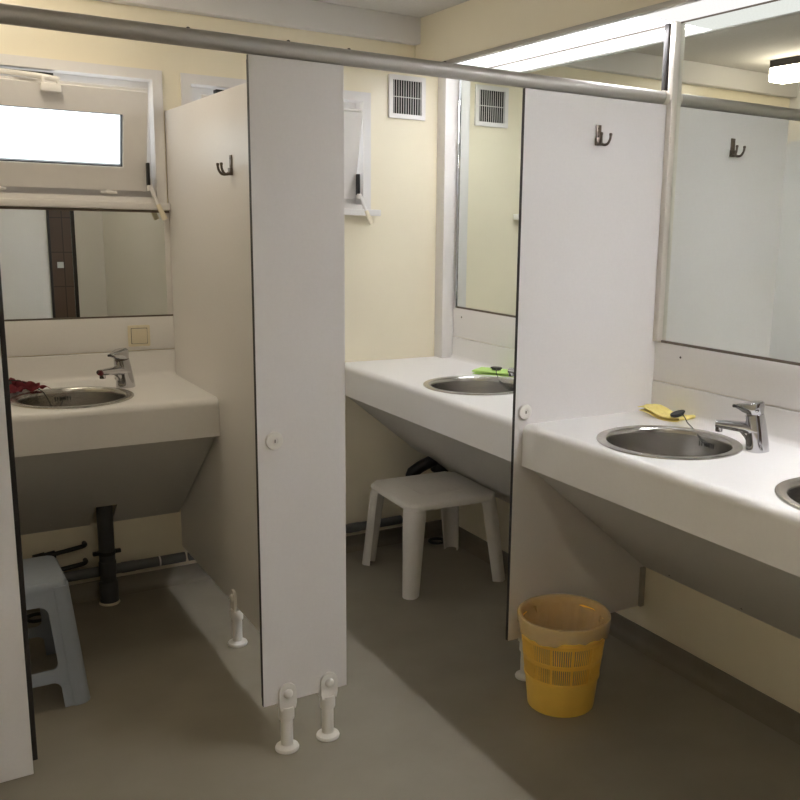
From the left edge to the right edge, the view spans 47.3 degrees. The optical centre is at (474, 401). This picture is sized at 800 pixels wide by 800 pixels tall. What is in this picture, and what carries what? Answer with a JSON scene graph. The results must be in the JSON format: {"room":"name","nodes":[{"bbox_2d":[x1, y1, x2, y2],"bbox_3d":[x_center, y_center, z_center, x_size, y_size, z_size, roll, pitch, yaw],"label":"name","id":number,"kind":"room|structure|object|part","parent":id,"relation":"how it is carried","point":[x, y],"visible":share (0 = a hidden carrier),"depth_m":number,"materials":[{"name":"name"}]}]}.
{"room":"public restroom","nodes":[
{"label":"public restroom","id":0,"kind":"room"},
{"bbox_2d":[0,0,440,584],"bbox_3d":[-1.223,-0.407,3.531,2.754,2.285,0.160,-6,13,-32],"label":"wall","id":1,"kind":"structure","parent":0,"point":[390,261],"depth_m":3.86,"materials":[{"name":"beige paint"}]},
{"bbox_2d":[32,541,86,557],"bbox_3d":[-1.615,0.580,3.320,0.400,0.051,0.069,-7,14,-38],"label":"supply pipe","id":2,"kind":"object","parent":1,"relation":"attached to","point":[54,553],"visible":0.5,"depth_m":3.38,"materials":[{"name":"black plastic"}]},
{"bbox_2d":[61,558,87,570],"bbox_3d":[-1.624,0.635,3.340,0.399,0.031,0.045,-7,14,-38],"label":"supply pipe","id":3,"kind":"object","parent":1,"relation":"attached to","point":[84,562],"visible":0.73,"depth_m":3.41,"materials":[{"name":"black plastic"}]},
{"bbox_2d":[0,54,170,219],"bbox_3d":[-1.498,-0.914,3.175,0.806,0.536,0.257,-6,13,-32],"label":"window","id":4,"kind":"structure","parent":1,"relation":"in","point":[138,182],"depth_m":3.21,"materials":[{"name":"white plastic"}]},
{"bbox_3d":[-1.573,-1.114,3.061,0.280,0.013,0.036,-6,13,-32],"label":"stay rail","id":5,"kind":"part","parent":4,"relation":"part of","materials":[{"name":"black rubber"}]},
{"bbox_3d":[-1.511,-1.091,3.024,0.241,0.040,0.025,-1,11,-13],"label":"stay arm","id":6,"kind":"part","parent":4,"relation":"part of","materials":[{"name":"white plastic"}]},
{"bbox_3d":[-1.467,-0.926,3.148,0.646,0.358,0.135,-6,13,-32],"label":"sash","id":7,"kind":"part","parent":4,"relation":"part of","materials":[{"name":"white plastic"}]},
{"bbox_3d":[-1.480,-0.694,3.182,0.806,0.026,0.042,-6,13,-32],"label":"sill","id":8,"kind":"part","parent":4,"relation":"part of","materials":[{"name":"white plastic"}]},
{"bbox_3d":[-1.177,-0.771,3.335,0.046,0.107,0.043,-1,11,-10],"label":"lever","id":9,"kind":"part","parent":4,"relation":"part of","materials":[{"name":"white plastic"}]},
{"bbox_2d":[0,206,172,320],"bbox_3d":[-1.566,-0.482,3.188,0.983,0.395,0.012,-6,13,-32],"label":"wall mirror","id":10,"kind":"object","parent":1,"relation":"attached to","point":[56,263],"visible":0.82,"depth_m":3.28,"materials":[{"name":"clear glass"}]},
{"bbox_3d":[-1.562,-0.671,3.151,0.983,0.009,0.012,-6,13,-32],"label":"trim","id":11,"kind":"part","parent":10,"relation":"part of","materials":[{"name":"brown metal"}]},
{"bbox_3d":[-1.571,-0.291,3.226,0.983,0.006,0.010,-6,13,-32],"label":"trim","id":12,"kind":"part","parent":10,"relation":"part of","materials":[{"name":"brown metal"}]},
{"bbox_2d":[4,316,174,356],"bbox_3d":[-1.572,-0.227,3.238,0.983,0.124,0.012,-6,13,-32],"label":"panel","id":13,"kind":"object","parent":1,"relation":"attached to","point":[66,336],"visible":1,"depth_m":3.32,"materials":[{"name":"white laminate"}]},
{"bbox_2d":[127,325,149,346],"bbox_3d":[-1.261,-0.247,3.420,0.080,0.080,0.014,-6,13,-32],"label":"light switch","id":14,"kind":"object","parent":13,"relation":"attached to","point":[138,335],"visible":1,"depth_m":3.41,"materials":[{"name":"beige plastic"}]},
{"bbox_2d":[7,349,219,534],"bbox_3d":[-1.560,0.221,3.008,1.280,0.659,0.559,-6,13,-32],"label":"countertop","id":15,"kind":"structure","parent":1,"relation":"attached to","point":[142,455],"depth_m":3.10,"materials":[{"name":"white laminate"}]},
{"bbox_2d":[9,377,50,392],"bbox_3d":[-1.567,-0.054,3.057,0.140,0.049,0.224,10,14,36],"label":"cleaning cloth","id":16,"kind":"object","parent":15,"relation":"on","point":[16,386],"visible":0.71,"depth_m":3.07,"materials":[{"name":"red fabric"}]},
{"bbox_2d":[9,380,62,406],"bbox_3d":[-1.509,-0.022,3.085,0.209,0.119,0.047,-5,13,-28],"label":"plug","id":17,"kind":"object","parent":16,"relation":"on","point":[10,382],"visible":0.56,"depth_m":3.09,"materials":[{"name":"black rubber"}]},
{"bbox_2d":[10,386,133,408],"bbox_3d":[-1.338,0.052,3.035,0.384,0.141,0.384,-6,13,-32],"label":"sink basin","id":18,"kind":"object","parent":15,"relation":"in","point":[82,396],"visible":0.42,"depth_m":3.15,"materials":[{"name":"metal"}]},
{"bbox_2d":[96,348,134,387],"bbox_3d":[-1.260,-0.113,3.190,0.072,0.142,0.149,6,12,22],"label":"mixer tap","id":19,"kind":"object","parent":15,"relation":"on","point":[122,371],"visible":1,"depth_m":3.19,"materials":[{"name":"silver metal"}]},
{"bbox_3d":[-1.252,-0.167,3.190,0.053,0.035,0.080,6,12,22],"label":"lever","id":20,"kind":"part","parent":19,"relation":"part of","materials":[{"name":"silver metal"}]},
{"bbox_3d":[-1.569,0.325,3.034,1.274,0.444,0.541,-6,13,-32],"label":"skirt panel","id":21,"kind":"part","parent":15,"relation":"part of","materials":[{"name":"grey laminate"}]},
{"bbox_2d":[63,552,185,581],"bbox_3d":[-1.697,0.676,3.305,1.272,0.042,0.042,-6,13,-32],"label":"horizontal pipe","id":22,"kind":"object","parent":1,"relation":"attached to","point":[133,565],"visible":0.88,"depth_m":3.52,"materials":[{"name":"white plastic"}]},
{"bbox_2d":[27,519,441,612],"bbox_3d":[-1.192,0.701,3.659,2.514,0.062,0.045,-6,13,-32],"label":"baseboard","id":23,"kind":"structure","parent":1,"relation":"attached to","point":[183,574],"depth_m":3.65,"materials":[{"name":"plastic"}]},
{"bbox_2d":[180,73,380,224],"bbox_3d":[-0.782,-0.986,3.625,0.854,0.536,0.257,-6,13,-32],"label":"window","id":24,"kind":"structure","parent":1,"relation":"in","point":[357,105],"depth_m":3.75,"materials":[{"name":"white plastic"}]},
{"bbox_3d":[-0.863,-1.184,3.507,0.280,0.013,0.036,-6,13,-32],"label":"stay rail","id":25,"kind":"part","parent":24,"relation":"part of","materials":[{"name":"black metal"}]},
{"bbox_3d":[-0.757,-0.996,3.595,0.649,0.358,0.135,-6,13,-32],"label":"sash","id":26,"kind":"part","parent":24,"relation":"part of","materials":[{"name":"white plastic"}]},
{"bbox_3d":[-0.466,-0.842,3.783,0.046,0.107,0.043,-1,11,-10],"label":"lever","id":27,"kind":"part","parent":24,"relation":"part of","materials":[{"name":"white plastic"}]},
{"bbox_3d":[-0.764,-0.765,3.632,0.854,0.026,0.042,-6,13,-32],"label":"sill","id":28,"kind":"part","parent":24,"relation":"part of","materials":[{"name":"white plastic"}]},
{"bbox_2d":[187,515,402,560],"bbox_3d":[-0.742,0.581,3.906,0.962,0.042,0.042,-6,13,-32],"label":"horizontal pipe","id":29,"kind":"object","parent":1,"relation":"attached to","point":[388,521],"visible":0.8,"depth_m":4.05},
{"bbox_2d":[388,74,425,120],"bbox_3d":[-0.284,-1.289,3.852,0.175,0.175,0.012,-6,13,-32],"label":"air vent","id":30,"kind":"object","parent":1,"relation":"in","point":[406,94],"visible":1,"depth_m":3.85,"materials":[{"name":"white plastic"}]},
{"bbox_2d":[313,0,468,17],"bbox_3d":[0.139,-1.147,1.250,2.754,0.100,5.053,-6,13,-32],"label":"ceiling","id":31,"kind":"structure","parent":0,"point":[415,8],"depth_m":3.57,"materials":[{"name":"paint"}]},
{"bbox_2d":[95,0,420,45],"bbox_3d":[-1.100,-1.463,3.262,2.052,0.104,0.050,-6,13,-32],"label":"beam","id":32,"kind":"structure","parent":31,"relation":"attached to","point":[309,15],"depth_m":3.52,"materials":[{"name":"white paint"}]},
{"bbox_2d":[415,0,668,61],"bbox_3d":[1.119,-1.099,1.897,0.182,0.198,4.813,-6,13,-32],"label":"wall","id":33,"kind":"structure","parent":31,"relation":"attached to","point":[471,26],"depth_m":3.31,"materials":[{"name":"beige paint"}]},
{"bbox_2d":[442,0,779,67],"bbox_3d":[1.128,-0.988,1.894,0.188,0.017,4.757,-6,13,-32],"label":"strip light","id":34,"kind":"object","parent":33,"relation":"attached to","point":[653,17],"visible":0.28,"depth_m":2.94,"materials":[{"name":"white plastic"}]},
{"bbox_2d":[457,62,492,67],"bbox_3d":[-0.060,-1.376,3.736,0.160,0.010,0.271,-6,13,-32],"label":"diffuser","id":35,"kind":"object","parent":34,"relation":"attached to","point":[464,63],"depth_m":3.64,"materials":[{"name":"white plastic"}]},
{"bbox_2d":[464,16,671,65],"bbox_3d":[0.287,-1.264,3.202,0.160,0.010,1.017,-6,13,-32],"label":"diffuser","id":36,"kind":"object","parent":34,"relation":"attached to","point":[633,25],"depth_m":3.12,"materials":[{"name":"white plastic"}]},
{"bbox_2d":[643,0,770,21],"bbox_3d":[0.770,-1.108,2.459,0.160,0.010,0.777,-6,13,-32],"label":"diffuser","id":37,"kind":"object","parent":34,"relation":"attached to","point":[694,10],"depth_m":2.65,"materials":[{"name":"white plastic"}]},
{"bbox_2d":[0,536,799,799],"bbox_3d":[0.085,1.194,1.706,2.754,0.100,5.053,-6,13,-32],"label":"floor","id":38,"kind":"structure","parent":0,"point":[432,705],"depth_m":2.70,"materials":[{"name":"grey plastic"}]},
{"bbox_2d":[0,270,37,782],"bbox_3d":[-1.270,0.146,1.876,0.579,1.829,0.067,-6,13,-32],"label":"panel","id":39,"kind":"object","parent":38,"relation":"on","point":[18,742],"visible":1,"depth_m":2.08,"materials":[{"name":"white laminate"}]},
{"bbox_2d":[27,612,41,622],"bbox_3d":[-1.595,0.786,3.309,0.080,0.010,0.080,-6,13,-32],"label":"ring","id":40,"kind":"object","parent":38,"relation":"on","point":[35,613],"visible":0.54,"depth_m":3.29,"materials":[{"name":"black plastic"}]},
{"bbox_2d":[23,556,89,706],"bbox_3d":[-1.418,0.708,2.785,0.373,0.372,0.401,-6,13,-32],"label":"step stool","id":41,"kind":"object","parent":38,"relation":"on","point":[47,589],"visible":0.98,"depth_m":2.72,"materials":[{"name":"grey plastic"}]},
{"bbox_3d":[-1.414,0.538,2.751,0.305,0.024,0.261,-6,13,-32],"label":"seat","id":42,"kind":"part","parent":41,"relation":"part of","materials":[{"name":"blue plastic"}]},
{"bbox_3d":[-1.215,0.729,2.746,0.109,0.356,0.063,9,13,34],"label":"leg","id":43,"kind":"part","parent":41,"relation":"part of","materials":[{"name":"blue plastic"}]},
{"bbox_2d":[92,505,120,605],"bbox_3d":[-1.384,0.574,3.423,0.084,0.392,0.076,3,11,8],"label":"pipe","id":44,"kind":"object","parent":38,"relation":"on","point":[108,584],"visible":0.99,"depth_m":3.40,"materials":[{"name":"black plastic"}]},
{"bbox_2d":[99,578,118,603],"bbox_3d":[-1.387,0.717,3.451,0.068,0.082,0.068,-6,13,-32],"label":"socket","id":45,"kind":"object","parent":44,"relation":"attached to","point":[108,587],"depth_m":3.42,"materials":[{"name":"black plastic"}]},
{"bbox_2d":[164,82,259,647],"bbox_3d":[-0.801,-0.055,2.964,0.082,1.829,1.349,-6,13,-32],"label":"partition panel","id":46,"kind":"object","parent":38,"relation":"on","point":[207,161],"visible":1,"depth_m":3.03,"materials":[{"name":"white laminate"}]},
{"bbox_2d":[246,54,346,754],"bbox_3d":[-0.454,0.065,2.389,0.245,1.829,0.067,-6,13,-32],"label":"panel","id":47,"kind":"object","parent":38,"relation":"on","point":[295,108],"visible":1,"depth_m":2.35,"materials":[{"name":"white laminate"}]},
{"bbox_2d":[402,456,447,544],"bbox_3d":[-0.220,0.428,4.148,0.220,0.452,0.102,-1,11,-14],"label":"pipe","id":48,"kind":"object","parent":38,"relation":"on","point":[426,463],"visible":0.3,"depth_m":4.08,"materials":[{"name":"black plastic"}]},
{"bbox_2d":[431,464,447,472],"bbox_3d":[-0.154,0.265,4.140,0.088,0.110,0.088,-6,13,-32],"label":"bottle","id":49,"kind":"object","parent":48,"relation":"on","point":[434,467],"depth_m":4.11,"materials":[{"name":"black plastic"}]},
{"bbox_2d":[362,471,504,599],"bbox_3d":[-0.172,0.532,3.814,0.468,0.380,0.468,-5,13,-30],"label":"stool","id":50,"kind":"object","parent":38,"relation":"on","point":[446,491],"visible":1,"depth_m":3.70,"materials":[{"name":"white plastic"}]},
{"bbox_3d":[-0.424,0.520,3.860,0.130,0.375,0.093,7,12,27],"label":"leg","id":51,"kind":"part","parent":50,"relation":"part of","materials":[{"name":"white plastic"}]},
{"bbox_3d":[-0.239,0.585,3.549,0.093,0.375,0.079,4,11,15],"label":"leg","id":52,"kind":"part","parent":50,"relation":"part of","materials":[{"name":"white plastic"}]},
{"bbox_3d":[-0.171,0.365,3.750,0.408,0.028,0.408,-5,13,-30],"label":"seat","id":53,"kind":"part","parent":50,"relation":"part of","materials":[{"name":"white plastic"}]},
{"bbox_3d":[-0.103,0.491,4.048,0.093,0.375,0.141,4,11,15],"label":"leg","id":54,"kind":"part","parent":50,"relation":"part of","materials":[{"name":"white plastic"}]},
{"bbox_3d":[0.074,0.557,3.730,0.121,0.375,0.093,1,11,-1],"label":"leg","id":55,"kind":"part","parent":50,"relation":"part of","materials":[{"name":"white plastic"}]},
{"bbox_2d":[428,537,442,544],"bbox_3d":[-0.173,0.645,4.203,0.080,0.010,0.080,-6,13,-32],"label":"ring","id":56,"kind":"object","parent":38,"relation":"on","point":[430,541],"visible":0.9,"depth_m":4.19,"materials":[{"name":"black rubber"}]},
{"bbox_2d":[518,595,610,717],"bbox_3d":[0.271,0.786,2.792,0.282,0.293,0.282,-6,13,-32],"label":"basket","id":57,"kind":"object","parent":38,"relation":"on","point":[561,682],"visible":1,"depth_m":2.72,"materials":[{"name":"yellow plastic"}]},
{"bbox_2d":[506,88,666,680],"bbox_3d":[0.369,-0.014,2.891,0.572,1.829,0.072,-5,13,-29],"label":"panel","id":58,"kind":"object","parent":38,"relation":"on","point":[591,167],"visible":0.79,"depth_m":2.83,"materials":[{"name":"white laminate"}]},
{"bbox_2d":[0,3,669,104],"bbox_3d":[-0.446,-0.852,2.202,2.487,0.046,0.045,-6,13,-32],"label":"rail","id":59,"kind":"object","parent":58,"relation":"on","point":[15,15],"visible":1,"depth_m":2.20,"materials":[{"name":"metal"}]},
{"bbox_2d":[448,336,799,712],"bbox_3d":[1.255,-0.077,2.127,0.120,2.285,4.933,-6,13,-32],"label":"wall","id":60,"kind":"structure","parent":0,"point":[758,654],"depth_m":2.92,"materials":[{"name":"beige paint"}]},
{"bbox_2d":[345,336,514,502],"bbox_3d":[0.003,0.155,3.531,0.542,0.659,1.349,-6,13,-32],"label":"countertop","id":61,"kind":"structure","parent":60,"relation":"attached to","point":[470,436],"depth_m":3.52,"materials":[{"name":"white laminate"}]},
{"bbox_3d":[0.009,0.260,3.554,0.523,0.444,1.345,-6,13,-32],"label":"skirt panel","id":62,"kind":"part","parent":61,"relation":"part of","materials":[{"name":"grey laminate"}]},
{"bbox_2d":[423,376,513,394],"bbox_3d":[0.011,0.004,3.438,0.408,0.141,0.408,-6,13,-32],"label":"sink basin","id":63,"kind":"object","parent":61,"relation":"in","point":[462,385],"visible":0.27,"depth_m":3.58,"materials":[{"name":"metal"}]},
{"bbox_2d":[472,367,513,376],"bbox_3d":[0.104,-0.119,3.697,0.207,0.015,0.101,6,12,22],"label":"cleaning cloth","id":64,"kind":"object","parent":61,"relation":"on","point":[482,370],"visible":0.62,"depth_m":3.68,"materials":[{"name":"green fabric"}]},
{"bbox_2d":[491,366,512,389],"bbox_3d":[0.108,-0.095,3.619,0.052,0.063,0.228,-1,11,-12],"label":"plug","id":65,"kind":"object","parent":64,"relation":"on","point":[496,368],"visible":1,"depth_m":3.68,"materials":[{"name":"black rubber"}]},
{"bbox_2d":[508,367,513,376],"bbox_3d":[0.201,-0.113,3.363,0.149,0.142,0.072,4,11,15],"label":"mixer tap","id":66,"kind":"object","parent":61,"relation":"on","point":[510,369],"visible":0.19,"depth_m":3.37,"materials":[{"name":"silver metal"}]},
{"bbox_2d":[434,77,458,357],"bbox_3d":[-0.122,-0.811,4.023,0.068,1.236,0.069,-6,13,-32],"label":"post","id":67,"kind":"object","parent":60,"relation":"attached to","point":[448,89],"visible":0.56,"depth_m":4.00,"materials":[{"name":"white plastic"}]},
{"bbox_2d":[453,308,515,348],"bbox_3d":[0.247,-0.252,3.575,0.014,0.126,1.258,-6,13,-32],"label":"panel","id":68,"kind":"object","parent":60,"relation":"attached to","point":[499,330],"visible":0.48,"depth_m":3.88,"materials":[{"name":"white laminate"}]},
{"bbox_2d":[455,28,664,317],"bbox_3d":[0.263,-0.800,3.465,0.012,0.992,1.248,-6,13,-32],"label":"wall mirror","id":69,"kind":"object","parent":60,"relation":"attached to","point":[489,115],"visible":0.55,"depth_m":3.71,"materials":[{"name":"clear glass"}]},
{"bbox_3d":[-0.070,-0.907,3.977,0.012,0.991,0.008,-6,13,-32],"label":"trim","id":70,"kind":"part","parent":69,"relation":"part of","materials":[{"name":"silver metal"}]},
{"bbox_3d":[0.255,-0.317,3.556,0.010,0.008,1.240,-6,13,-32],"label":"trim","id":71,"kind":"part","parent":69,"relation":"part of","materials":[{"name":"brown metal"}]},
{"bbox_2d":[440,527,799,744],"bbox_3d":[1.128,1.008,2.345,0.045,0.066,4.813,-6,13,-32],"label":"baseboard","id":72,"kind":"structure","parent":60,"relation":"attached to","point":[777,716],"depth_m":2.97,"materials":[{"name":"plastic"}]},
{"bbox_2d":[522,380,799,638],"bbox_3d":[1.070,0.499,1.889,0.542,0.659,2.598,-6,13,-32],"label":"countertop","id":73,"kind":"structure","parent":60,"relation":"attached to","point":[719,529],"depth_m":2.44,"materials":[{"name":"white laminate"}]},
{"bbox_2d":[638,404,695,421],"bbox_3d":[0.618,0.036,2.916,0.088,0.032,0.170,-9,15,-42],"label":"cleaning cloth","id":74,"kind":"object","parent":73,"relation":"on","point":[658,411],"visible":0.88,"depth_m":2.92,"materials":[{"name":"yellow fabric"}]},
{"bbox_3d":[1.076,0.604,1.913,0.523,0.444,2.594,-6,13,-32],"label":"skirt panel","id":75,"kind":"part","parent":73,"relation":"part of","materials":[{"name":"grey laminate"}]},
{"bbox_2d":[596,425,742,459],"bbox_3d":[0.553,0.180,2.599,0.408,0.141,0.408,-6,13,-32],"label":"sink basin","id":76,"kind":"object","parent":73,"relation":"in","point":[652,441],"visible":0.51,"depth_m":2.73,"materials":[{"name":"metal"}]},
{"bbox_2d":[670,410,705,444],"bbox_3d":[0.650,0.076,2.778,0.049,0.071,0.200,-1,11,-10],"label":"plug","id":77,"kind":"object","parent":73,"relation":"on","point":[678,413],"visible":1,"depth_m":2.83,"materials":[{"name":"black rubber"}]},
{"bbox_3d":[0.663,0.084,2.761,0.017,0.063,0.162,-2,11,-14],"label":"cord","id":78,"kind":"part","parent":77,"relation":"part of","materials":[{"name":"silver metal"}]},
{"bbox_2d":[715,401,768,452],"bbox_3d":[0.745,0.065,2.512,0.149,0.142,0.072,5,12,19],"label":"mixer tap","id":79,"kind":"object","parent":73,"relation":"on","point":[753,429],"visible":1,"depth_m":2.48,"materials":[{"name":"silver metal"}]},
{"bbox_3d":[0.757,0.014,2.495,0.080,0.035,0.053,5,12,19],"label":"lever","id":80,"kind":"part","parent":79,"relation":"part of","materials":[{"name":"silver metal"}]},
{"bbox_2d":[774,477,799,509],"bbox_3d":[0.894,0.290,2.074,0.408,0.141,0.408,-6,13,-32],"label":"sink basin","id":81,"kind":"object","parent":73,"relation":"in","point":[787,491],"visible":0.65,"depth_m":2.15,"materials":[{"name":"metal"}]},
{"bbox_2d":[661,23,671,90],"bbox_3d":[0.599,-0.629,2.949,0.022,1.126,0.020,-6,13,-32],"label":"post","id":82,"kind":"object","parent":60,"relation":"attached to","point":[667,35],"visible":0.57,"depth_m":2.85,"materials":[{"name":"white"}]},
{"bbox_2d":[653,21,681,341],"bbox_3d":[0.618,-0.687,2.906,0.026,0.994,0.022,-6,13,-32],"label":"post","id":83,"kind":"object","parent":60,"relation":"attached to","point":[676,27],"visible":1,"depth_m":2.89,"materials":[{"name":"silver metal"}]},
{"bbox_2d":[653,342,799,410],"bbox_3d":[1.301,0.089,1.953,0.014,0.126,2.598,-6,13,-32],"label":"panel","id":84,"kind":"object","parent":60,"relation":"attached to","point":[777,384],"visible":0.96,"depth_m":2.75,"materials":[{"name":"white laminate"}]},
{"bbox_2d":[661,0,799,365],"bbox_3d":[1.322,-0.459,1.838,0.010,0.992,2.574,-6,13,-32],"label":"wall mirror","id":85,"kind":"object","parent":60,"relation":"attached to","point":[732,286],"visible":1,"depth_m":2.67,"materials":[{"name":"clear glass"}]},
{"bbox_3d":[1.311,0.024,1.932,0.010,0.008,2.574,-6,13,-32],"label":"trim","id":86,"kind":"part","parent":85,"relation":"part of","materials":[{"name":"brown metal"}]}
]}

